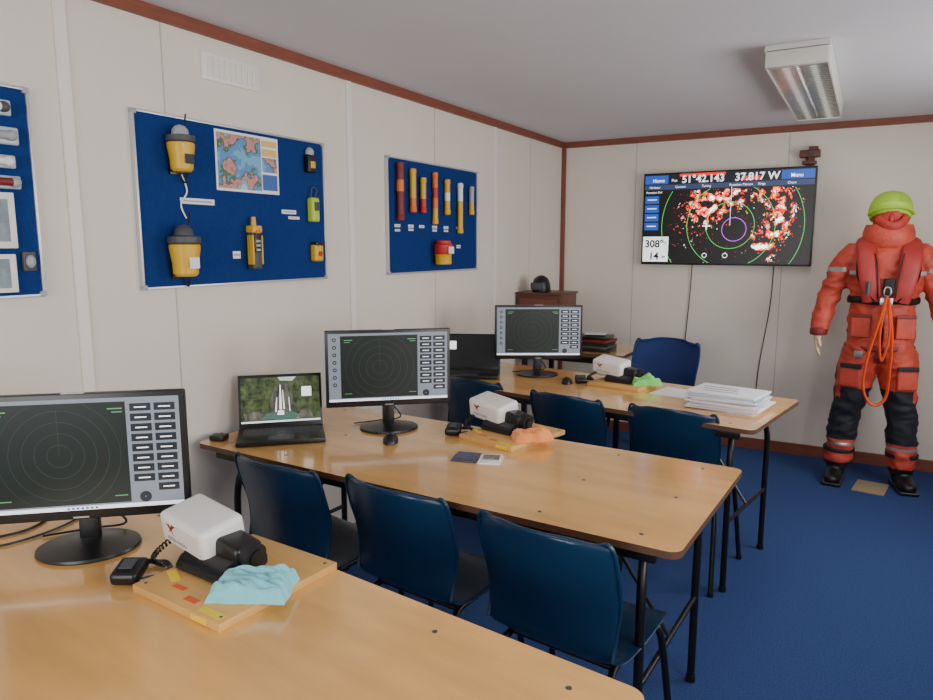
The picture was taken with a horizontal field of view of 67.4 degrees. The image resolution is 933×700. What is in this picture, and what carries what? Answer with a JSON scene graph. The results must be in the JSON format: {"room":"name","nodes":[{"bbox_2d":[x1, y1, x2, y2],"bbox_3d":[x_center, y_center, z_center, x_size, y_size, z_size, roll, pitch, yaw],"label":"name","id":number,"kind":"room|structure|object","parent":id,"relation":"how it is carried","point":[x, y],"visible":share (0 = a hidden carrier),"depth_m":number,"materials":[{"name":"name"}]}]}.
{"room":"maritime training classroom","nodes":[
{"label":"maritime training classroom","id":0,"kind":"room"},
{"bbox_2d":[0,0,561,533],"bbox_3d":[-1.123,-0.054,2.735,0.100,2.375,7.800,5,10,29],"label":"wall","id":1,"kind":"structure","parent":0,"point":[227,332],"depth_m":2.83,"materials":[{"name":"white paint"}]},
{"bbox_2d":[0,83,46,298],"bbox_3d":[-1.578,-0.419,1.750,0.024,0.632,0.982,5,10,29],"label":"notice board","id":2,"kind":"object","parent":1,"relation":"attached to","point":[31,283],"visible":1,"depth_m":2.14,"materials":[{"name":"blue fabric"}]},
{"bbox_2d":[0,99,10,115],"bbox_3d":[-1.383,-0.705,2.002,0.040,0.046,0.160,5,10,29],"label":"lamp","id":3,"kind":"object","parent":2,"relation":"attached to","point":[5,108],"visible":1,"depth_m":2.04,"materials":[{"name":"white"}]},
{"bbox_2d":[0,154,15,168],"bbox_3d":[-1.383,-0.551,2.025,0.040,0.039,0.160,5,10,29],"label":"lamp","id":4,"kind":"object","parent":2,"relation":"attached to","point":[6,161],"visible":1,"depth_m":2.06,"materials":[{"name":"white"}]},
{"bbox_2d":[0,192,17,247],"bbox_3d":[-1.412,-0.377,2.027,0.014,0.165,0.200,5,10,29],"label":"framed card","id":5,"kind":"object","parent":2,"relation":"attached to","point":[8,229],"visible":1,"depth_m":2.09,"materials":[{"name":"white plastic"}]},
{"bbox_2d":[0,199,10,241],"bbox_3d":[-1.406,-0.377,2.023,0.001,0.125,0.160,5,10,29],"label":"picture","id":6,"kind":"object","parent":5,"relation":"attached to","point":[5,234],"depth_m":2.08},
{"bbox_2d":[0,126,18,145],"bbox_3d":[-1.378,-0.627,2.022,0.040,0.052,0.170,5,10,29],"label":"lamp","id":7,"kind":"object","parent":2,"relation":"attached to","point":[8,135],"visible":1,"depth_m":2.06,"materials":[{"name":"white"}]},
{"bbox_2d":[0,254,18,292],"bbox_3d":[-1.417,-0.221,2.041,0.014,0.115,0.200,5,10,29],"label":"framed card","id":8,"kind":"object","parent":2,"relation":"attached to","point":[8,265],"visible":1,"depth_m":2.10,"materials":[{"name":"white plastic"}]},
{"bbox_2d":[0,259,11,288],"bbox_3d":[-1.411,-0.220,2.038,0.001,0.087,0.160,5,10,29],"label":"picture","id":9,"kind":"object","parent":8,"relation":"attached to","point":[5,271],"depth_m":2.09},
{"bbox_2d":[0,175,21,189],"bbox_3d":[-1.373,-0.495,2.051,0.040,0.039,0.140,5,10,29],"label":"lamp","id":10,"kind":"object","parent":2,"relation":"attached to","point":[6,182],"visible":1,"depth_m":2.08,"materials":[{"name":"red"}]},
{"bbox_2d":[21,252,36,270],"bbox_3d":[-1.341,-0.272,2.153,0.030,0.060,0.040,5,10,29],"label":"lamp","id":11,"kind":"object","parent":2,"relation":"attached to","point":[28,259],"visible":1,"depth_m":2.14,"materials":[{"name":"grey plastic"}]},
{"bbox_2d":[51,0,95,391],"bbox_3d":[-1.280,-0.014,2.354,0.008,2.250,0.040,5,10,29],"label":"trim","id":12,"kind":"structure","parent":1,"relation":"attached to","point":[58,6],"depth_m":2.27,"materials":[{"name":"white plastic"}]},
{"bbox_2d":[159,22,182,387],"bbox_3d":[-1.099,-0.062,2.674,0.002,2.250,0.005,5,10,29],"label":"trim","id":13,"kind":"structure","parent":1,"relation":"attached to","point":[159,22],"depth_m":2.65,"materials":[{"name":"beige plastic"}]},
{"bbox_2d":[128,107,327,289],"bbox_3d":[-0.919,-0.591,2.892,0.024,0.632,0.992,5,10,29],"label":"notice board","id":14,"kind":"object","parent":1,"relation":"attached to","point":[221,226],"visible":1,"depth_m":2.77,"materials":[{"name":"blue fabric"}]},
{"bbox_2d":[165,114,194,182],"bbox_3d":[-1.042,-0.738,2.551,0.101,0.248,0.105,-7,11,-40],"label":"beacon","id":15,"kind":"object","parent":14,"relation":"attached to","point":[180,145],"visible":1,"depth_m":2.52,"materials":[{"name":"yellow plastic"}]},
{"bbox_2d":[180,174,187,217],"bbox_3d":[-1.060,-0.576,2.626,0.006,0.162,0.035,5,10,29],"label":"cord","id":16,"kind":"object","parent":15,"relation":"hanging from","point":[181,174],"visible":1,"depth_m":2.63,"materials":[{"name":"white plastic"}]},
{"bbox_2d":[167,211,200,286],"bbox_3d":[-1.043,-0.372,2.590,0.116,0.283,0.120,-7,11,-40],"label":"beacon","id":17,"kind":"object","parent":14,"relation":"attached to","point":[184,247],"visible":1,"depth_m":2.55,"materials":[{"name":"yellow plastic"}]},
{"bbox_2d":[180,197,214,204],"bbox_3d":[-1.031,-0.570,2.686,0.001,0.022,0.160,5,10,29],"label":"paper label","id":18,"kind":"object","parent":14,"relation":"attached to","point":[186,200],"visible":1,"depth_m":2.69,"materials":[{"name":"white paper"}]},
{"bbox_2d":[183,200,211,202],"bbox_3d":[-1.031,-0.570,2.686,0.001,0.005,0.134,5,10,29],"label":"print","id":19,"kind":"object","parent":18,"relation":"attached to","point":[183,200],"depth_m":2.68},
{"bbox_2d":[233,251,240,258],"bbox_3d":[-0.942,-0.390,2.871,0.001,0.030,0.040,5,10,29],"label":"paper label","id":20,"kind":"object","parent":14,"relation":"attached to","point":[236,254],"visible":1,"depth_m":2.87,"materials":[{"name":"white paper"}]},
{"bbox_2d":[214,128,278,194],"bbox_3d":[-0.900,-0.769,2.889,0.001,0.235,0.340,5,10,29],"label":"chart poster","id":21,"kind":"object","parent":14,"relation":"attached to","point":[248,163],"visible":1,"depth_m":2.88,"materials":[{"name":"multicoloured paper"}]},
{"bbox_2d":[246,217,263,268],"bbox_3d":[-0.881,-0.445,2.915,0.047,0.215,0.057,5,10,29],"label":"radio","id":22,"kind":"object","parent":14,"relation":"attached to","point":[254,237],"visible":1,"depth_m":2.90,"materials":[{"name":"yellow plastic"}]},
{"bbox_2d":[282,210,295,213],"bbox_3d":[-0.788,-0.613,3.110,0.001,0.018,0.090,5,10,29],"label":"paper label","id":23,"kind":"object","parent":14,"relation":"attached to","point":[283,211],"visible":1,"depth_m":3.11,"materials":[{"name":"white paper"}]},
{"bbox_2d":[304,147,315,172],"bbox_3d":[-0.711,-0.863,3.179,0.039,0.113,0.050,5,10,29],"label":"light","id":24,"kind":"object","parent":14,"relation":"attached to","point":[309,157],"visible":1,"depth_m":3.16,"materials":[{"name":"black plastic"}]},
{"bbox_2d":[307,187,319,221],"bbox_3d":[-0.700,-0.670,3.218,0.042,0.160,0.058,5,10,29],"label":"beacon","id":25,"kind":"object","parent":14,"relation":"attached to","point":[312,202],"visible":1,"depth_m":3.20,"materials":[{"name":"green plastic"}]},
{"bbox_2d":[311,242,322,260],"bbox_3d":[-0.694,-0.458,3.259,0.043,0.088,0.055,5,10,29],"label":"beacon","id":26,"kind":"object","parent":14,"relation":"attached to","point":[316,247],"visible":1,"depth_m":3.24,"materials":[{"name":"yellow plastic"}]},
{"bbox_2d":[200,51,259,91],"bbox_3d":[-0.936,-1.106,2.790,0.017,0.100,0.290,5,10,29],"label":"air vent","id":27,"kind":"object","parent":1,"relation":"in","point":[215,68],"visible":1,"depth_m":2.77,"materials":[{"name":"white plastic"}]},
{"bbox_2d":[91,0,564,147],"bbox_3d":[-1.070,-1.202,2.533,0.022,0.045,7.600,5,10,29],"label":"trim","id":28,"kind":"structure","parent":1,"relation":"attached to","point":[138,7],"depth_m":3.06,"materials":[{"name":"brown wood"}]},
{"bbox_2d":[345,80,358,407],"bbox_3d":[-0.576,-0.197,3.574,0.008,2.250,0.040,5,10,29],"label":"trim","id":29,"kind":"structure","parent":1,"relation":"attached to","point":[347,83],"depth_m":3.49,"materials":[{"name":"white"}]},
{"bbox_2d":[384,155,477,274],"bbox_3d":[-0.181,-0.782,4.172,0.024,0.632,0.992,5,10,29],"label":"notice board","id":30,"kind":"object","parent":1,"relation":"attached to","point":[407,252],"visible":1,"depth_m":4.08,"materials":[{"name":"blue fabric"}]},
{"bbox_2d":[394,162,404,220],"bbox_3d":[-0.359,-0.857,3.792,0.045,0.310,0.048,5,10,29],"label":"hand flare","id":31,"kind":"object","parent":30,"relation":"attached to","point":[399,165],"visible":1,"depth_m":3.78,"materials":[{"name":"red paint"}]},
{"bbox_2d":[408,168,416,212],"bbox_3d":[-0.299,-0.888,3.898,0.041,0.240,0.043,5,10,29],"label":"hand flare","id":32,"kind":"object","parent":30,"relation":"attached to","point":[412,171],"visible":1,"depth_m":3.88,"materials":[{"name":"orange paint"}]},
{"bbox_2d":[418,177,426,212],"bbox_3d":[-0.247,-0.882,3.992,0.039,0.200,0.041,5,10,29],"label":"hand flare","id":33,"kind":"object","parent":30,"relation":"attached to","point":[423,209],"visible":1,"depth_m":3.98,"materials":[{"name":"red paint"}]},
{"bbox_2d":[431,172,437,223],"bbox_3d":[-0.184,-0.889,4.105,0.037,0.300,0.038,5,10,29],"label":"hand flare","id":34,"kind":"object","parent":30,"relation":"attached to","point":[434,198],"visible":1,"depth_m":4.09,"materials":[{"name":"orange plastic"}]},
{"bbox_2d":[433,240,453,264],"bbox_3d":[-0.138,-0.581,4.160,0.112,0.145,0.110,5,10,29],"label":"canister","id":35,"kind":"object","parent":30,"relation":"attached to","point":[443,250],"visible":1,"depth_m":4.12,"materials":[{"name":"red plastic"}]},
{"bbox_2d":[443,179,450,214],"bbox_3d":[-0.116,-0.921,4.219,0.039,0.210,0.041,5,10,29],"label":"hand flare","id":36,"kind":"object","parent":30,"relation":"attached to","point":[447,211],"visible":1,"depth_m":4.21,"materials":[{"name":"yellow plastic"}]},
{"bbox_2d":[456,183,462,233],"bbox_3d":[-0.039,-0.882,4.361,0.039,0.310,0.041,5,10,29],"label":"hand flare","id":37,"kind":"object","parent":30,"relation":"attached to","point":[459,208],"visible":1,"depth_m":4.35,"materials":[{"name":"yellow plastic"}]},
{"bbox_2d":[468,186,473,214],"bbox_3d":[0.032,-0.955,4.478,0.037,0.180,0.038,5,10,29],"label":"hand flare","id":38,"kind":"object","parent":30,"relation":"attached to","point":[471,188],"visible":1,"depth_m":4.46,"materials":[{"name":"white plastic"}]},
{"bbox_2d":[434,108,436,419],"bbox_3d":[-0.188,-0.299,4.254,0.002,2.250,0.005,5,10,29],"label":"trim","id":39,"kind":"structure","parent":1,"relation":"attached to","point":[434,108],"depth_m":4.23,"materials":[{"name":"beige"}]},
{"bbox_2d":[493,127,496,333],"bbox_3d":[0.197,-0.398,4.914,0.008,2.250,0.040,5,10,29],"label":"trim","id":40,"kind":"structure","parent":1,"relation":"attached to","point":[495,128],"depth_m":4.83,"materials":[{"name":"white plastic"}]},
{"bbox_2d":[529,138,530,247],"bbox_3d":[0.481,-0.473,5.414,0.002,2.250,0.005,5,10,29],"label":"trim","id":41,"kind":"structure","parent":1,"relation":"attached to","point":[530,138],"depth_m":5.29,"materials":[{"name":"beige plastic"}]},
{"bbox_2d":[142,0,932,142],"bbox_3d":[0.397,-1.149,1.694,3.600,0.100,7.800,5,10,29],"label":"ceiling","id":42,"kind":"structure","parent":0,"point":[565,71],"depth_m":3.04,"materials":[{"name":"paint"}]},
{"bbox_2d":[765,38,842,121],"bbox_3d":[1.749,-1.333,3.564,0.250,0.090,1.520,5,10,29],"label":"fluorescent ceiling light","id":43,"kind":"object","parent":42,"relation":"attached to","point":[804,73],"visible":1,"depth_m":3.18,"materials":[{"name":"grey metal"}]},
{"bbox_2d":[342,430,932,699],"bbox_3d":[0.397,1.299,2.061,3.600,0.100,7.800,5,10,29],"label":"floor","id":44,"kind":"structure","parent":0,"point":[836,603],"depth_m":3.12,"materials":[{"name":"blue carpet"}]},
{"bbox_2d":[234,451,404,595],"bbox_3d":[-0.542,0.749,2.585,0.457,0.831,0.528,6,10,33],"label":"plastic chair","id":45,"kind":"object","parent":44,"relation":"on","point":[288,506],"visible":0.6,"depth_m":2.35,"materials":[{"name":"blue plastic"},{"name":"black steel"}]},
{"bbox_2d":[0,513,643,699],"bbox_3d":[-0.659,0.938,1.494,1.850,0.781,0.780,6,11,36],"label":"folding table","id":46,"kind":"object","parent":44,"relation":"on","point":[67,632],"visible":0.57,"depth_m":1.33,"materials":[{"name":"brown wood"}]},
{"bbox_2d":[0,519,76,546],"bbox_3d":[-1.190,0.480,1.895,0.186,0.007,0.378,1,9,9],"label":"power cables","id":47,"kind":"object","parent":46,"relation":"on","point":[73,520],"visible":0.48,"depth_m":1.86,"materials":[{"name":"black plastic"}]},
{"bbox_2d":[0,388,191,565],"bbox_3d":[-0.959,0.299,1.756,0.510,0.407,0.228,-2,9,-11],"label":"computer monitor","id":48,"kind":"object","parent":46,"relation":"on","point":[87,457],"visible":0.99,"depth_m":1.71,"materials":[{"name":"black plastic"}]},
{"bbox_2d":[109,494,336,632],"bbox_3d":[-0.571,0.451,1.615,0.406,0.148,0.345,6,10,33],"label":"mounted camera unit","id":49,"kind":"object","parent":46,"relation":"on","point":[212,536],"visible":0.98,"depth_m":1.59,"materials":[{"name":"brown wood"}]},
{"bbox_2d":[118,559,137,568],"bbox_3d":[-0.773,0.489,1.599,0.030,0.009,0.035,0,9,-1],"label":"grille","id":50,"kind":"object","parent":49,"relation":"attached to","point":[124,563],"depth_m":1.60,"materials":[{"name":"grey plastic"}]},
{"bbox_2d":[204,564,299,604],"bbox_3d":[-0.462,0.500,1.511,0.175,0.044,0.114,0,9,2],"label":"cleaning cloth","id":51,"kind":"object","parent":49,"relation":"on","point":[242,584],"visible":1,"depth_m":1.48,"materials":[{"name":"teal fabric"}]},
{"bbox_2d":[345,473,524,643],"bbox_3d":[-0.109,0.786,2.341,0.457,0.831,0.528,6,10,35],"label":"plastic chair","id":52,"kind":"object","parent":44,"relation":"on","point":[408,542],"visible":0.88,"depth_m":2.12,"materials":[{"name":"blue plastic"},{"name":"black steel"}]},
{"bbox_2d":[200,407,741,692],"bbox_3d":[-0.061,0.758,2.623,1.891,0.803,0.790,5,10,32],"label":"folding table","id":53,"kind":"object","parent":44,"relation":"on","point":[648,507],"depth_m":2.30,"materials":[{"name":"brown wood"}]},
{"bbox_2d":[235,372,325,447],"bbox_3d":[-0.744,0.232,2.798,0.335,0.226,0.282,-2,9,-14],"label":"laptop","id":54,"kind":"object","parent":53,"relation":"on","point":[280,401],"visible":1,"depth_m":2.88,"materials":[{"name":"black plastic"}]},
{"bbox_2d":[240,375,319,421],"bbox_3d":[-0.770,0.204,2.901,0.316,0.185,0.001,-2,-5,-14],"label":"picture","id":55,"kind":"object","parent":54,"relation":"on","point":[255,393],"depth_m":2.89},
{"bbox_2d":[324,328,449,433],"bbox_3d":[-0.328,0.118,2.919,0.510,0.421,0.228,-2,9,-11],"label":"computer monitor","id":56,"kind":"object","parent":53,"relation":"on","point":[386,368],"visible":1,"depth_m":2.86,"materials":[{"name":"black plastic"}]},
{"bbox_2d":[383,432,397,445],"bbox_3d":[-0.299,0.335,2.770,0.060,0.034,0.189,-1,9,-5],"label":"computer mouse","id":57,"kind":"object","parent":53,"relation":"on","point":[391,438],"visible":1,"depth_m":2.70,"materials":[{"name":"black plastic"}]},
{"bbox_2d":[450,451,502,464],"bbox_3d":[0.043,0.388,2.514,0.178,0.007,0.118,2,9,15],"label":"cards","id":58,"kind":"object","parent":53,"relation":"on","point":[465,457],"visible":1,"depth_m":2.50,"materials":[{"name":"blue paper"}]},
{"bbox_2d":[454,452,479,460],"bbox_3d":[0.000,0.383,2.525,0.075,0.001,0.090,2,9,15],"label":"print","id":59,"kind":"object","parent":58,"relation":"on","point":[460,456],"depth_m":2.52},
{"bbox_2d":[482,454,499,459],"bbox_3d":[0.089,0.386,2.517,0.060,0.001,0.060,1,9,9],"label":"print","id":60,"kind":"object","parent":58,"relation":"on","point":[484,456],"depth_m":2.52},
{"bbox_2d":[445,391,564,451],"bbox_3d":[0.141,0.269,2.829,0.376,0.148,0.355,8,12,43],"label":"mounted camera unit","id":61,"kind":"object","parent":53,"relation":"on","point":[501,415],"visible":0.98,"depth_m":2.80,"materials":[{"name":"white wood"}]},
{"bbox_2d":[511,425,553,442],"bbox_3d":[0.252,0.316,2.708,0.159,0.053,0.123,-2,9,-10],"label":"cleaning cloth","id":62,"kind":"object","parent":61,"relation":"on","point":[538,433],"visible":1,"depth_m":2.66,"materials":[{"name":"orange fabric"}]},
{"bbox_2d":[448,376,504,426],"bbox_3d":[0.149,0.533,4.028,0.457,0.831,0.528,7,11,38],"label":"plastic chair","id":63,"kind":"object","parent":44,"relation":"on","point":[462,390],"visible":0.3,"depth_m":3.83,"materials":[{"name":"blue plastic"}]},
{"bbox_2d":[530,389,607,446],"bbox_3d":[0.605,0.594,3.623,0.457,0.831,0.528,7,11,39],"label":"plastic chair","id":64,"kind":"object","parent":44,"relation":"on","point":[583,420],"visible":0.36,"depth_m":3.37,"materials":[{"name":"blue plastic"},{"name":"black steel"}]},
{"bbox_2d":[477,509,670,699],"bbox_3d":[0.312,0.832,2.034,0.457,0.831,0.528,6,11,36],"label":"plastic chair","id":65,"kind":"object","parent":44,"relation":"on","point":[564,594],"visible":0.96,"depth_m":1.82,"materials":[{"name":"blue plastic"},{"name":"black steel"}]},
{"bbox_2d":[521,343,633,448],"bbox_3d":[0.878,0.361,5.345,0.800,0.780,0.600,5,10,29],"label":"desk","id":66,"kind":"object","parent":44,"relation":"on","point":[624,351],"visible":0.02,"depth_m":5.00,"materials":[{"name":"brown wood"}]},
{"bbox_2d":[516,290,577,304],"bbox_3d":[0.602,-0.232,5.267,0.360,0.416,0.355,5,10,29],"label":"base cabinet","id":67,"kind":"object","parent":66,"relation":"on","point":[554,297],"visible":0.17,"depth_m":5.13,"materials":[{"name":"brown wood"}]},
{"bbox_2d":[530,275,550,291],"bbox_3d":[0.553,-0.494,5.192,0.140,0.123,0.166,5,10,29],"label":"helmet","id":68,"kind":"object","parent":67,"relation":"on","point":[541,283],"visible":1,"depth_m":5.14,"materials":[{"name":"black plastic"}]},
{"bbox_2d":[582,332,616,352],"bbox_3d":[0.939,-0.061,5.107,0.280,0.121,0.233,5,10,29],"label":"folders","id":69,"kind":"object","parent":66,"relation":"on","point":[591,341],"visible":0.73,"depth_m":5.02,"materials":[{"name":"black plastic"}]},
{"bbox_2d":[448,362,798,592],"bbox_3d":[0.706,0.592,3.803,1.830,0.781,0.750,7,11,38],"label":"folding table","id":70,"kind":"object","parent":44,"relation":"on","point":[616,402],"visible":0.56,"depth_m":3.49,"materials":[{"name":"brown wood"}]},
{"bbox_2d":[450,334,499,378],"bbox_3d":[0.027,0.034,4.118,0.335,0.226,0.282,1,9,6],"label":"laptop","id":71,"kind":"object","parent":70,"relation":"on","point":[471,355],"visible":0.72,"depth_m":4.22,"materials":[{"name":"black plastic"}]},
{"bbox_2d":[450,335,498,366],"bbox_3d":[0.038,0.006,4.223,0.316,0.185,0.001,1,-5,6],"label":"picture","id":72,"kind":"object","parent":71,"relation":"on","point":[470,350],"depth_m":4.22},
{"bbox_2d":[494,305,582,377],"bbox_3d":[0.418,-0.060,4.120,0.510,0.417,0.228,0,9,0],"label":"computer monitor","id":73,"kind":"object","parent":70,"relation":"on","point":[535,332],"visible":1,"depth_m":4.06,"materials":[{"name":"black plastic"}]},
{"bbox_2d":[562,376,571,384],"bbox_3d":[0.562,0.160,3.933,0.060,0.034,0.189,1,9,5],"label":"computer mouse","id":74,"kind":"object","parent":70,"relation":"on","point":[567,380],"visible":1,"depth_m":3.86,"materials":[{"name":"black plastic"}]},
{"bbox_2d":[575,354,654,391],"bbox_3d":[0.815,0.115,3.857,0.406,0.148,0.275,7,11,39],"label":"mounted camera unit","id":75,"kind":"object","parent":70,"relation":"on","point":[619,373],"visible":0.98,"depth_m":3.82,"materials":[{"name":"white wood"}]},
{"bbox_2d":[631,373,662,385],"bbox_3d":[0.960,0.154,3.765,0.162,0.060,0.126,-1,9,-5],"label":"cleaning cloth","id":76,"kind":"object","parent":75,"relation":"on","point":[647,379],"visible":0.94,"depth_m":3.72,"materials":[{"name":"green fabric"}]},
{"bbox_2d":[649,387,686,398],"bbox_3d":[1.125,0.227,3.599,0.300,0.003,0.210,8,11,41],"label":"paper sheet","id":77,"kind":"object","parent":70,"relation":"on","point":[668,391],"visible":0.49,"depth_m":3.63,"materials":[{"name":"white paper"}]},
{"bbox_2d":[683,383,775,415],"bbox_3d":[1.242,0.231,3.316,0.370,0.078,0.285,6,10,35],"label":"paper stack","id":78,"kind":"object","parent":70,"relation":"on","point":[710,396],"visible":1,"depth_m":3.25,"materials":[{"name":"white paper"}]},
{"bbox_2d":[606,337,700,450],"bbox_3d":[1.228,0.400,4.634,0.502,0.914,0.581,7,11,37],"label":"chair","id":79,"kind":"object","parent":44,"relation":"on","point":[671,360],"visible":0.44,"depth_m":4.77,"materials":[{"name":"blue fabric"}]},
{"bbox_2d":[619,403,741,597],"bbox_3d":[1.030,0.636,3.337,0.457,0.831,0.528,6,10,35],"label":"plastic chair","id":80,"kind":"object","parent":44,"relation":"on","point":[679,434],"visible":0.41,"depth_m":3.11,"materials":[{"name":"blue plastic"}]},
{"bbox_2d":[851,479,888,495],"bbox_3d":[2.587,0.881,4.484,0.180,0.008,0.240,7,11,37],"label":"mat","id":81,"kind":"object","parent":44,"relation":"on","point":[880,489],"visible":1,"depth_m":4.47,"materials":[{"name":"brown"}]},
{"bbox_2d":[810,191,932,496],"bbox_3d":[2.611,-0.051,4.416,0.784,1.870,0.418,7,11,40],"label":"mannequin","id":82,"kind":"object","parent":44,"relation":"on","point":[885,272],"visible":1,"depth_m":4.34},
{"bbox_2d":[867,191,915,221],"bbox_3d":[2.626,-0.881,4.325,0.258,0.200,0.295,5,10,29],"label":"helmet","id":83,"kind":"object","parent":82,"relation":"attached to","point":[890,206],"depth_m":4.24,"materials":[{"name":"green"}]},
{"bbox_2d":[562,122,932,460],"bbox_3d":[2.304,-0.421,5.185,3.400,2.375,0.100,5,10,29],"label":"wall","id":84,"kind":"structure","parent":0,"point":[729,305],"depth_m":5.22,"materials":[{"name":"white paint"}]},
{"bbox_2d":[558,148,566,369],"bbox_3d":[0.808,-0.514,5.958,0.030,2.330,0.030,5,10,29],"label":"trim","id":85,"kind":"structure","parent":84,"relation":"attached to","point":[564,150],"depth_m":5.86,"materials":[{"name":"brown wood"}]},
{"bbox_2d":[627,143,637,421],"bbox_3d":[1.341,-0.511,5.668,0.006,2.250,0.002,5,10,29],"label":"trim","id":86,"kind":"structure","parent":84,"relation":"attached to","point":[637,143],"depth_m":5.62,"materials":[{"name":"beige"}]},
{"bbox_2d":[641,165,817,387],"bbox_3d":[1.922,-0.389,5.308,1.210,1.895,0.076,5,10,29],"label":"television","id":87,"kind":"object","parent":84,"relation":"attached to","point":[758,216],"visible":1,"depth_m":5.17,"materials":[{"name":"black plastic"}]},
{"bbox_2d":[565,114,932,147],"bbox_3d":[2.284,-1.565,4.954,3.378,0.045,0.022,5,10,29],"label":"trim","id":88,"kind":"structure","parent":84,"relation":"attached to","point":[921,118],"depth_m":5.04,"materials":[{"name":"brown wood"}]},
{"bbox_2d":[608,420,932,472],"bbox_3d":[2.288,0.722,5.296,3.370,0.080,0.020,5,10,29],"label":"baseboard","id":89,"kind":"structure","parent":84,"relation":"attached to","point":[923,465],"depth_m":5.17,"materials":[{"name":"brown wood"}]},
{"bbox_2d":[770,132,790,439],"bbox_3d":[2.296,-0.431,5.129,0.006,2.250,0.002,5,10,29],"label":"trim","id":90,"kind":"structure","parent":84,"relation":"attached to","point":[790,132],"depth_m":5.16,"materials":[{"name":"beige"}]},
{"bbox_2d":[799,146,820,165],"bbox_3d":[2.393,-1.354,4.877,0.130,0.125,0.099,5,10,29],"label":"video camera","id":91,"kind":"object","parent":84,"relation":"attached to","point":[814,152],"visible":1,"depth_m":4.86,"materials":[{"name":"red plastic"}]},
{"bbox_2d":[802,160,816,164],"bbox_3d":[2.394,-1.307,4.884,0.090,0.020,0.070,5,10,29],"label":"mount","id":92,"kind":"object","parent":91,"relation":"attached to","point":[807,162],"depth_m":4.86,"materials":[{"name":"red"}]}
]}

